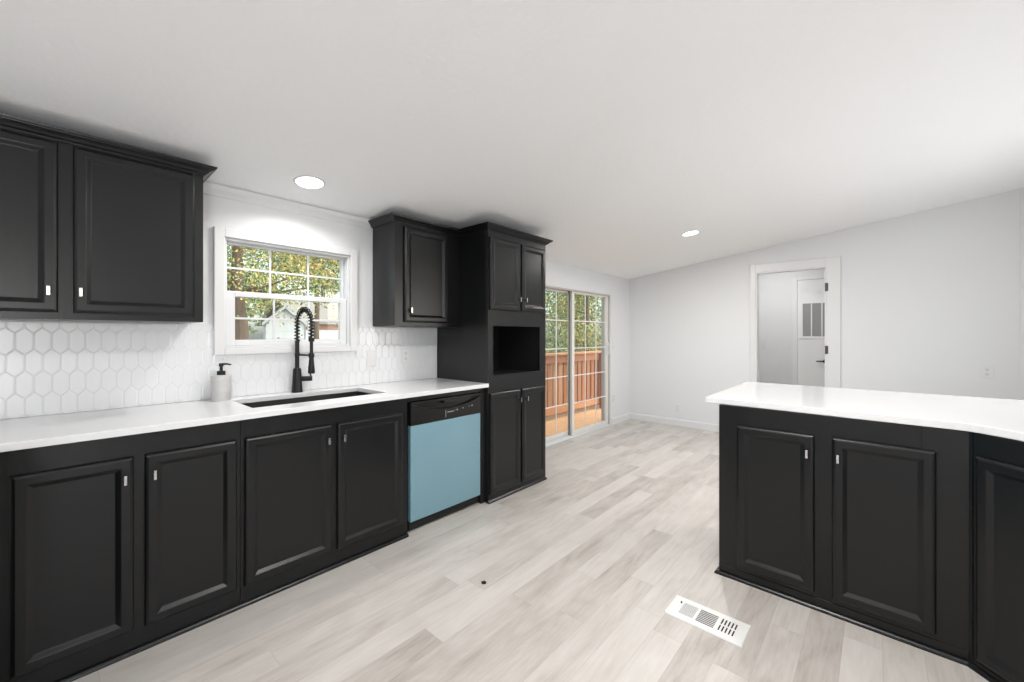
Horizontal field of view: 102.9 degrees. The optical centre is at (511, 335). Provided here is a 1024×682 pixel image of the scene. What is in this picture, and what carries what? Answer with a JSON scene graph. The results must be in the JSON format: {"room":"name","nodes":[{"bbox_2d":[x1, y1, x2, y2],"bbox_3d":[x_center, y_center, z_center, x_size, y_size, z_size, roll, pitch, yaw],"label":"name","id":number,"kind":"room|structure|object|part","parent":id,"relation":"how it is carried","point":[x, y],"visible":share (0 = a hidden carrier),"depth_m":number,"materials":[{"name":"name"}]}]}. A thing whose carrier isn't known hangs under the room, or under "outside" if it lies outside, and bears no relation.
{"room":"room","nodes":[
{"label":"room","id":0,"kind":"room"},
{"bbox_2d":[291,368,302,392],"bbox_3d":[-1.358,0.283,2.579,0.065,0.152,0.065,0,0,42],"label":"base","id":1,"kind":"object","parent":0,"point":[297,378],"depth_m":2.56,"materials":[{"name":"black metal"}]},
{"bbox_2d":[0,194,628,419],"bbox_3d":[-1.001,0.309,3.162,0.130,2.500,8.375,0,0,42],"label":"wall","id":2,"kind":"structure","parent":0,"point":[217,211],"depth_m":2.92,"materials":[{"name":"white paint"}]},
{"bbox_2d":[0,112,217,322],"bbox_3d":[-1.919,-0.448,1.762,0.344,0.766,1.003,0,0,42],"label":"upper cabinet","id":3,"kind":"object","parent":2,"relation":"attached to","point":[93,228],"visible":1,"depth_m":1.73,"materials":[{"name":"black paint"}]},
{"bbox_3d":[-1.979,-0.437,1.494,0.020,0.688,0.424,0,0,42],"label":"door","id":4,"kind":"part","parent":3,"relation":"part of","materials":[{"name":"black paint"}]},
{"bbox_3d":[-1.830,-0.177,1.610,0.006,0.037,0.010,0,0,42],"label":"knob","id":5,"kind":"part","parent":3,"relation":"part of","materials":[{"name":"silver metal"}]},
{"bbox_3d":[-1.919,-0.810,1.762,0.344,0.042,1.003,0,0,42],"label":"crown molding","id":6,"kind":"part","parent":3,"relation":"part of","materials":[{"name":"black paint"}]},
{"bbox_3d":[-1.676,-0.437,1.832,0.020,0.688,0.401,0,0,42],"label":"door","id":7,"kind":"part","parent":3,"relation":"part of","materials":[{"name":"black paint"}]},
{"bbox_2d":[0,321,436,418],"bbox_3d":[-1.610,0.147,2.375,0.011,0.424,2.910,0,0,42],"label":"tile backsplash","id":8,"kind":"structure","parent":2,"relation":"attached to","point":[47,368],"depth_m":2.10,"materials":[{"name":"white tile"}]},
{"bbox_2d":[367,350,375,365],"bbox_3d":[-1.034,0.169,3.005,0.009,0.116,0.072,0,0,42],"label":"light switch","id":9,"kind":"object","parent":8,"relation":"attached to","point":[371,354],"visible":1,"depth_m":3.00,"materials":[{"name":"white plastic"}]},
{"bbox_2d":[401,348,408,363],"bbox_3d":[-0.841,0.163,3.221,0.008,0.116,0.072,0,0,42],"label":"wall outlet","id":10,"kind":"object","parent":8,"relation":"attached to","point":[404,352],"visible":1,"depth_m":3.21,"materials":[{"name":"white plastic"}]},
{"bbox_2d":[213,226,357,354],"bbox_3d":[-1.440,-0.251,2.651,0.147,0.725,0.847,0,0,42],"label":"window","id":11,"kind":"structure","parent":2,"relation":"in","point":[225,343],"depth_m":2.55,"materials":[{"name":"white paint"}]},
{"bbox_3d":[-1.454,-0.395,2.663,0.030,0.308,0.717,0,0,42],"label":"sash","id":12,"kind":"part","parent":11,"relation":"part of","materials":[{"name":"white plastic"}]},
{"bbox_3d":[-1.427,-0.098,2.638,0.034,0.318,0.717,0,0,42],"label":"sash","id":13,"kind":"part","parent":11,"relation":"part of","materials":[{"name":"white plastic"}]},
{"bbox_2d":[203,181,371,228],"bbox_3d":[-1.384,-0.817,2.609,0.036,0.060,1.060,0,0,42],"label":"trim","id":14,"kind":"structure","parent":2,"relation":"attached to","point":[213,189],"depth_m":2.54,"materials":[{"name":"white paint"}]},
{"bbox_2d":[368,212,459,327],"bbox_3d":[-0.720,-0.448,3.101,0.344,0.766,0.641,0,0,42],"label":"upper cabinet","id":15,"kind":"object","parent":2,"relation":"attached to","point":[416,262],"visible":0.98,"depth_m":2.96,"materials":[{"name":"black paint"}]},
{"bbox_3d":[-0.720,-0.810,3.101,0.344,0.042,0.641,0,0,42],"label":"crown molding","id":16,"kind":"part","parent":15,"relation":"part of","materials":[{"name":"black paint"}]},
{"bbox_3d":[-0.625,-0.429,3.005,0.020,0.672,0.387,0,0,42],"label":"door","id":17,"kind":"part","parent":15,"relation":"part of","materials":[{"name":"black paint"}]},
{"bbox_3d":[-0.619,-0.429,3.043,0.019,0.728,0.592,0,0,42],"label":"frame","id":18,"kind":"part","parent":15,"relation":"part of","materials":[{"name":"black paint"}]},
{"bbox_2d":[546,283,610,446],"bbox_3d":[0.731,0.335,5.071,0.163,1.848,1.852,0,0,42],"label":"door","id":19,"kind":"structure","parent":2,"relation":"in","point":[605,322],"depth_m":5.27,"materials":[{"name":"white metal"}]},
{"bbox_3d":[0.431,0.344,4.774,0.028,1.776,0.912,0,0,42],"label":"fixed panel","id":20,"kind":"part","parent":19,"relation":"part of","materials":[{"name":"white metal"}]},
{"bbox_3d":[0.723,1.245,5.078,0.142,0.028,1.756,0,0,42],"label":"sill","id":21,"kind":"part","parent":19,"relation":"part of","materials":[{"name":"white plastic"}]},
{"bbox_3d":[1.030,0.343,5.375,0.034,1.774,0.902,0,0,42],"label":"sliding panel","id":22,"kind":"part","parent":19,"relation":"part of","materials":[{"name":"white metal"}]},
{"bbox_3d":[1.342,0.184,5.665,0.044,0.180,0.040,0,0,42],"label":"handle","id":23,"kind":"part","parent":19,"relation":"part of","materials":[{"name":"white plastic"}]},
{"bbox_2d":[611,413,629,424],"bbox_3d":[1.583,1.213,5.939,0.014,0.092,0.560,0,0,42],"label":"baseboard","id":24,"kind":"structure","parent":2,"relation":"attached to","point":[626,416],"depth_m":5.92,"materials":[{"name":"white paint"}]},
{"bbox_2d":[0,0,1023,278],"bbox_3d":[0.509,-1.172,1.715,4.450,0.701,8.435,0,0,42],"label":"ceiling","id":25,"kind":"structure","parent":0,"point":[609,132],"depth_m":1.85,"materials":[{"name":"white paint"}]},
{"bbox_2d":[293,175,324,188],"bbox_3d":[-1.174,-0.886,2.367,0.168,0.026,0.166,0,0,-44],"label":"recessed light","id":26,"kind":"object","parent":25,"relation":"in","point":[305,181],"visible":1,"depth_m":2.36,"materials":[{"name":"white paint"}]},
{"bbox_2d":[296,177,322,187],"bbox_3d":[-1.174,-0.885,2.367,0.143,0.001,0.143,-10,-6,41],"label":"diffuser","id":27,"kind":"object","parent":26,"relation":"attached to","point":[308,182],"depth_m":2.37,"materials":[{"name":"white plastic"}]},
{"bbox_2d":[682,230,699,235],"bbox_3d":[1.785,-1.020,4.080,0.168,0.026,0.166,0,0,-44],"label":"recessed light","id":28,"kind":"object","parent":25,"relation":"in","point":[693,232],"visible":1,"depth_m":4.07,"materials":[{"name":"white paint"}]},
{"bbox_2d":[683,231,697,235],"bbox_3d":[1.786,-1.019,4.079,0.143,0.001,0.143,-10,-6,41],"label":"diffuser","id":29,"kind":"object","parent":28,"relation":"attached to","point":[692,232],"depth_m":4.08,"materials":[{"name":"white plastic"}]},
{"bbox_2d":[72,419,988,681],"bbox_3d":[1.579,1.319,2.909,4.370,0.120,11.560,0,0,42],"label":"floor","id":30,"kind":"structure","parent":0,"point":[581,566],"depth_m":1.90,"materials":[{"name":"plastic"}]},
{"bbox_2d":[0,420,241,681],"bbox_3d":[-1.696,0.823,1.801,0.625,0.872,0.720,0,0,42],"label":"base cabinet","id":31,"kind":"object","parent":30,"relation":"on","point":[113,550],"visible":0.92,"depth_m":1.57,"materials":[{"name":"black paint"}]},
{"bbox_3d":[-1.598,0.823,1.497,0.020,0.688,0.310,0,0,42],"label":"door","id":32,"kind":"part","parent":31,"relation":"part of","materials":[{"name":"black paint"}]},
{"bbox_3d":[-1.487,0.560,1.570,0.006,0.037,0.010,0,0,42],"label":"knob","id":33,"kind":"part","parent":31,"relation":"part of","materials":[{"name":"silver metal"}]},
{"bbox_3d":[-1.492,1.250,1.618,0.018,0.018,0.720,0,0,42],"label":"toe trim","id":34,"kind":"part","parent":31,"relation":"part of","materials":[{"name":"black paint"}]},
{"bbox_3d":[-1.429,0.560,1.635,0.006,0.037,0.010,0,0,42],"label":"knob","id":35,"kind":"part","parent":31,"relation":"part of","materials":[{"name":"silver metal"}]},
{"bbox_3d":[-1.368,0.823,1.754,0.020,0.688,0.316,0,0,42],"label":"door","id":36,"kind":"part","parent":31,"relation":"part of","materials":[{"name":"black paint"}]},
{"bbox_2d":[241,388,484,607],"bbox_3d":[-0.929,0.823,2.657,0.625,0.872,1.579,0,0,42],"label":"base cabinet","id":37,"kind":"object","parent":30,"relation":"on","point":[324,490],"visible":0.79,"depth_m":2.15,"materials":[{"name":"black paint"}]},
{"bbox_2d":[0,378,488,451],"bbox_3d":[-1.128,0.373,1.939,1.288,0.028,2.914,0,0,42],"label":"countertop","id":38,"kind":"structure","parent":37,"relation":"on","point":[47,430],"depth_m":1.85,"materials":[{"name":"white stone"}]},
{"bbox_2d":[211,363,231,400],"bbox_3d":[-1.609,0.256,2.257,0.094,0.205,0.094,0,0,42],"label":"soap dispenser","id":39,"kind":"object","parent":38,"relation":"on","point":[221,383],"visible":1,"depth_m":2.23,"materials":[{"name":"white ceramic"}]},
{"bbox_2d":[291,307,314,392],"bbox_3d":[-1.293,0.090,2.572,0.190,0.537,0.103,0,0,23],"label":"kitchen faucet","id":40,"kind":"object","parent":38,"relation":"on","point":[297,378],"visible":1,"depth_m":2.55,"materials":[{"name":"black metal"}]},
{"bbox_3d":[-1.310,0.123,2.552,0.140,0.020,0.029,0,0,29],"label":"support arm","id":41,"kind":"part","parent":40,"relation":"part of","materials":[{"name":"black metal"}]},
{"bbox_3d":[-1.309,0.246,2.598,0.068,0.092,0.032,0,0,-21],"label":"lever handle","id":42,"kind":"part","parent":40,"relation":"part of","materials":[{"name":"black metal"}]},
{"bbox_2d":[243,391,369,407],"bbox_3d":[-1.175,0.494,2.419,0.422,0.212,0.784,0,0,42],"label":"sink","id":43,"kind":"object","parent":38,"relation":"in","point":[356,393],"visible":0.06,"depth_m":2.56,"materials":[{"name":"black metal"}]},
{"bbox_3d":[-1.106,0.823,2.046,0.020,0.688,0.404,0,0,42],"label":"door","id":44,"kind":"part","parent":37,"relation":"part of","materials":[{"name":"black paint"}]},
{"bbox_3d":[-0.965,0.823,2.234,0.019,0.872,0.900,0,0,42],"label":"frame","id":45,"kind":"part","parent":37,"relation":"part of","materials":[{"name":"black paint"}]},
{"bbox_3d":[-0.951,1.250,2.221,0.018,0.018,0.900,0,0,42],"label":"toe trim","id":46,"kind":"part","parent":37,"relation":"part of","materials":[{"name":"black paint"}]},
{"bbox_3d":[-0.814,0.823,2.372,0.020,0.688,0.408,0,0,42],"label":"door","id":47,"kind":"part","parent":37,"relation":"part of","materials":[{"name":"black paint"}]},
{"bbox_3d":[-0.459,0.404,2.819,0.045,0.034,0.640,0,0,42],"label":"rail","id":48,"kind":"part","parent":37,"relation":"part of","materials":[{"name":"black paint"}]},
{"bbox_3d":[-0.421,0.823,3.240,0.550,0.872,0.034,0,0,42],"label":"filler panel","id":49,"kind":"part","parent":37,"relation":"part of","materials":[{"name":"black wood"}]},
{"bbox_2d":[407,392,480,530],"bbox_3d":[-0.640,0.843,2.989,0.558,0.832,0.610,0,0,42],"label":"dishwasher","id":50,"kind":"object","parent":30,"relation":"on","point":[443,433],"visible":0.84,"depth_m":2.77,"materials":[{"name":"blue plastic"}]},
{"bbox_3d":[-0.481,1.224,2.846,0.066,0.069,0.602,0,0,42],"label":"kick plate","id":51,"kind":"part","parent":50,"relation":"part of","materials":[{"name":"black"}]},
{"bbox_3d":[-0.450,0.501,2.818,0.038,0.148,0.610,0,0,42],"label":"control panel","id":52,"kind":"part","parent":50,"relation":"part of","materials":[{"name":"black plastic"}]},
{"bbox_3d":[-0.437,0.454,2.821,0.032,0.020,0.110,0,0,42],"label":"latch handle","id":53,"kind":"part","parent":50,"relation":"part of","materials":[{"name":"black plastic"}]},
{"bbox_2d":[437,222,552,503],"bbox_3d":[-0.151,0.214,3.500,0.658,2.090,0.810,0,0,42],"label":"pantry cabinet","id":54,"kind":"object","parent":30,"relation":"on","point":[499,341],"visible":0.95,"depth_m":3.25,"materials":[{"name":"black paint"}]},
{"bbox_3d":[-0.048,0.817,3.180,0.020,0.760,0.343,0,0,42],"label":"door","id":55,"kind":"part","parent":54,"relation":"part of","materials":[{"name":"black paint"}]},
{"bbox_3d":[-0.049,-0.467,3.178,0.020,0.548,0.344,0,0,42],"label":"door","id":56,"kind":"part","parent":54,"relation":"part of","materials":[{"name":"black paint"}]},
{"bbox_3d":[-0.151,-0.810,3.500,0.658,0.042,0.810,0,0,42],"label":"crown molding","id":57,"kind":"part","parent":54,"relation":"part of","materials":[{"name":"black paint"}]},
{"bbox_3d":[-0.164,1.249,3.511,0.624,0.020,0.712,0,0,42],"label":"trim","id":58,"kind":"part","parent":54,"relation":"part of","materials":[{"name":"black paint"}]},
{"bbox_3d":[0.050,0.223,3.320,0.019,2.032,0.712,0,0,42],"label":"frame","id":59,"kind":"part","parent":54,"relation":"part of","materials":[{"name":"black paint"}]},
{"bbox_3d":[0.185,0.817,3.440,0.020,0.760,0.312,0,0,42],"label":"door","id":60,"kind":"part","parent":54,"relation":"part of","materials":[{"name":"black paint"}]},
{"bbox_3d":[0.184,-0.469,3.438,0.020,0.545,0.316,0,0,42],"label":"door","id":61,"kind":"part","parent":54,"relation":"part of","materials":[{"name":"black paint"}]},
{"bbox_2d":[664,595,750,647],"bbox_3d":[0.862,1.252,1.809,0.318,0.013,0.164,0,0,42],"label":"floor vent","id":62,"kind":"object","parent":30,"relation":"in","point":[729,629],"visible":1,"depth_m":1.79,"materials":[{"name":"white metal"}]},
{"bbox_3d":[0.862,1.258,1.809,0.266,0.001,0.128,0,0,42],"label":"duct shadow plate","id":63,"kind":"part","parent":62,"relation":"part of","materials":[{"name":"grey metal"}]},
{"bbox_2d":[714,404,968,665],"bbox_3d":[1.604,0.813,2.070,0.906,0.892,0.648,0,0,43],"label":"base cabinet","id":64,"kind":"object","parent":30,"relation":"on","point":[861,523],"visible":0.98,"depth_m":1.78,"materials":[{"name":"black paint"}]},
{"bbox_3d":[1.273,0.822,1.986,0.322,0.720,0.020,0,0,43],"label":"door","id":65,"kind":"part","parent":64,"relation":"part of","materials":[{"name":"black paint"}]},
{"bbox_3d":[1.614,1.233,2.081,0.906,0.052,0.618,0,0,43],"label":"toe trim","id":66,"kind":"part","parent":64,"relation":"part of","materials":[{"name":"black paint"}]},
{"bbox_2d":[705,382,1023,441],"bbox_3d":[1.973,0.351,1.796,1.952,0.030,1.382,0,0,42],"label":"countertop","id":67,"kind":"structure","parent":64,"relation":"on","point":[1004,418],"depth_m":1.98,"materials":[{"name":"white stone"}]},
{"bbox_3d":[1.557,0.822,1.722,0.326,0.725,0.020,0,0,43],"label":"door","id":68,"kind":"part","parent":64,"relation":"part of","materials":[{"name":"black paint"}]},
{"bbox_2d":[967,432,1023,681],"bbox_3d":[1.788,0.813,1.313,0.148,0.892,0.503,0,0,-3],"label":"base cabinet","id":69,"kind":"object","parent":30,"relation":"on","point":[996,464],"visible":0.96,"depth_m":1.47,"materials":[{"name":"black paint"}]},
{"bbox_3d":[1.753,1.243,1.310,0.018,0.032,0.500,0,0,-3],"label":"toe trim","id":70,"kind":"part","parent":69,"relation":"part of","materials":[{"name":"black paint"}]},
{"bbox_2d":[759,269,824,384],"bbox_3d":[4.227,0.009,5.678,2.500,2.500,0.100,0,0,42],"label":"wall","id":71,"kind":"structure","parent":0,"point":[775,290],"depth_m":5.95,"materials":[{"name":"white paint"}]},
{"bbox_2d":[760,341,765,348],"bbox_3d":[3.724,0.144,6.055,0.072,0.116,0.009,0,0,42],"label":"light switch","id":72,"kind":"object","parent":71,"relation":"attached to","point":[762,343],"visible":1,"depth_m":6.05,"materials":[{"name":"white plastic"}]},
{"bbox_2d":[792,274,824,386],"bbox_3d":[4.265,0.214,5.519,0.800,2.090,0.086,0,0,42],"label":"door","id":73,"kind":"structure","parent":71,"relation":"in","point":[808,296],"depth_m":5.66,"materials":[{"name":"white paint"}]},
{"bbox_2d":[798,301,824,338],"bbox_3d":[4.224,-0.212,5.560,0.530,0.517,0.010,0,0,42],"label":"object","id":74,"kind":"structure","parent":73,"relation":"attached to","point":[811,314],"depth_m":5.63,"materials":[{"name":"white paint"}]},
{"bbox_2d":[629,188,1023,424],"bbox_3d":[3.320,-0.116,4.853,4.310,2.750,0.110,0,0,42],"label":"wall","id":75,"kind":"structure","parent":0,"point":[930,298],"depth_m":4.28,"materials":[{"name":"white paint"}]},
{"bbox_2d":[630,413,718,431],"bbox_3d":[3.279,1.213,4.807,4.050,0.092,0.014,0,0,42],"label":"baseboard","id":76,"kind":"structure","parent":75,"relation":"attached to","point":[663,420],"depth_m":5.68,"materials":[{"name":"white paint"}]},
{"bbox_2d":[675,403,679,411],"bbox_3d":[2.305,1.011,5.682,0.072,0.116,0.008,0,0,42],"label":"wall outlet","id":77,"kind":"object","parent":75,"relation":"attached to","point":[677,406],"visible":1,"depth_m":5.68,"materials":[{"name":"white plastic"}]},
{"bbox_2d":[750,256,840,387],"bbox_3d":[3.327,0.193,4.827,0.878,2.132,0.138,0,0,42],"label":"door frame","id":78,"kind":"structure","parent":75,"relation":"in","point":[832,265],"depth_m":4.57,"materials":[{"name":"white paint"}]},
{"bbox_2d":[980,366,993,378],"bbox_3d":[4.415,0.341,3.792,0.085,0.116,0.008,0,0,42],"label":"wall outlet","id":79,"kind":"object","parent":75,"relation":"attached to","point":[985,371],"visible":1,"depth_m":3.79,"materials":[{"name":"white plastic"}]},
{"bbox_2d":[1020,190,1023,399],"bbox_3d":[4.574,-0.069,3.652,0.030,2.465,0.006,0,0,42],"label":"trim","id":80,"kind":"structure","parent":75,"relation":"attached to","point":[1021,191],"depth_m":3.65,"materials":[{"name":"white paint"}]},
{"label":"outside","id":81,"kind":"structure","parent":0,"visible":0},
{"bbox_2d":[546,345,600,416],"bbox_3d":[-18.194,2.259,36.433,69.860,0.200,110.000,0,0,42],"label":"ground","id":82,"kind":"structure","parent":81,"point":[547,345],"depth_m":16.56,"materials":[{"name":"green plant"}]},
{"bbox_2d":[227,246,270,336],"bbox_3d":[-11.659,-2.813,16.033,4.212,9.967,4.206,0,0,-27],"label":"leafy tree","id":83,"kind":"object","parent":82,"relation":"on","point":[228,258],"visible":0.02,"depth_m":15.95,"materials":[{"name":"green plant"}]},
{"bbox_2d":[230,245,312,331],"bbox_3d":[-19.232,-6.157,32.373,8.118,16.652,8.586,0,0,-3],"label":"leafy tree","id":84,"kind":"object","parent":82,"relation":"on","point":[257,255],"visible":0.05,"depth_m":31.18,"materials":[{"name":"green plant"}]},
{"bbox_2d":[227,245,339,339],"bbox_3d":[-5.451,-1.960,8.735,4.320,8.260,4.300,0,0,3],"label":"leafy tree","id":85,"kind":"object","parent":82,"relation":"on","point":[236,283],"visible":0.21,"depth_m":8.33,"materials":[{"name":"green plant"}]},
{"bbox_2d":[262,305,306,339],"bbox_3d":[-7.655,0.614,13.771,1.220,3.090,2.600,0,0,-29],"label":"garden shed","id":86,"kind":"object","parent":82,"relation":"on","point":[286,331],"visible":0.38,"depth_m":12.70,"materials":[{"name":"white wood"}]},
{"bbox_2d":[245,251,339,338],"bbox_3d":[-5.808,-1.955,11.843,4.123,8.231,3.570,0,0,-9],"label":"leafy tree","id":87,"kind":"object","parent":82,"relation":"on","point":[312,263],"visible":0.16,"depth_m":11.56,"materials":[{"name":"green plant"}]},
{"bbox_2d":[256,300,337,339],"bbox_3d":[-9.251,0.274,20.233,5.700,3.770,4.400,0,0,42],"label":"neighbor house","id":88,"kind":"structure","parent":82,"relation":"on","point":[327,330],"depth_m":18.21,"materials":[{"name":"white"}]},
{"bbox_2d":[281,255,339,302],"bbox_3d":[-13.005,-4.036,27.898,6.346,12.410,6.401,0,0,21],"label":"leafy tree","id":89,"kind":"object","parent":82,"relation":"on","point":[325,264],"visible":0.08,"depth_m":27.70,"materials":[{"name":"green plant"}]},
{"bbox_2d":[546,291,561,331],"bbox_3d":[-0.054,-2.656,16.815,4.965,9.671,5.303,0,0,42],"label":"leafy tree","id":90,"kind":"object","parent":82,"relation":"on","point":[550,291],"visible":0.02,"depth_m":16.86,"materials":[{"name":"green plant"}]},
{"bbox_2d":[546,291,583,352],"bbox_3d":[0.223,-1.019,10.219,3.040,6.375,2.927,0,0,-33],"label":"leafy tree","id":91,"kind":"object","parent":82,"relation":"on","point":[548,292],"visible":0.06,"depth_m":10.29,"materials":[{"name":"green plant"}]},
{"bbox_2d":[546,292,600,379],"bbox_3d":[2.438,-1.282,13.334,4.037,6.916,3.094,0,0,2],"label":"leafy tree","id":92,"kind":"object","parent":82,"relation":"on","point":[589,333],"visible":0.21,"depth_m":13.26,"materials":[{"name":"green plant"}]},
{"bbox_2d":[546,405,600,436],"bbox_3d":[1.270,1.769,6.783,1.120,0.780,6.600,0,0,42],"label":"deck","id":93,"kind":"object","parent":82,"relation":"on","point":[579,415],"visible":0.04,"depth_m":6.60,"materials":[{"name":"brown wood"}]},
{"bbox_2d":[546,350,600,416],"bbox_3d":[1.008,0.838,7.027,0.205,1.081,6.615,0,0,42],"label":"deck railing","id":94,"kind":"object","parent":93,"relation":"on","point":[579,357],"visible":0.23,"depth_m":7.19,"materials":[{"name":"brown wood"}]},
{"bbox_3d":[1.001,0.398,7.024,0.038,0.122,6.600,0,0,42],"label":"rail","id":95,"kind":"part","parent":94,"relation":"part of","materials":[{"name":"brown wood"}]},
{"bbox_3d":[1.001,1.232,7.024,0.038,0.115,6.600,0,0,42],"label":"rail","id":96,"kind":"part","parent":94,"relation":"part of","materials":[{"name":"brown wood"}]},
{"bbox_3d":[0.985,0.316,7.039,0.155,0.037,6.600,0,0,42],"label":"cap rail","id":97,"kind":"part","parent":94,"relation":"part of","materials":[{"name":"brown wood"}]},
{"bbox_3d":[1.715,0.856,7.727,0.086,1.044,0.086,0,0,42],"label":"post","id":98,"kind":"part","parent":94,"relation":"part of","materials":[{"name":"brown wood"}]},
{"bbox_2d":[546,292,600,371],"bbox_3d":[3.495,-2.353,21.466,6.454,9.481,6.509,0,0,12],"label":"leafy tree","id":99,"kind":"object","parent":82,"relation":"on","point":[598,315],"visible":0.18,"depth_m":20.85,"materials":[{"name":"green plant"}]}
]}

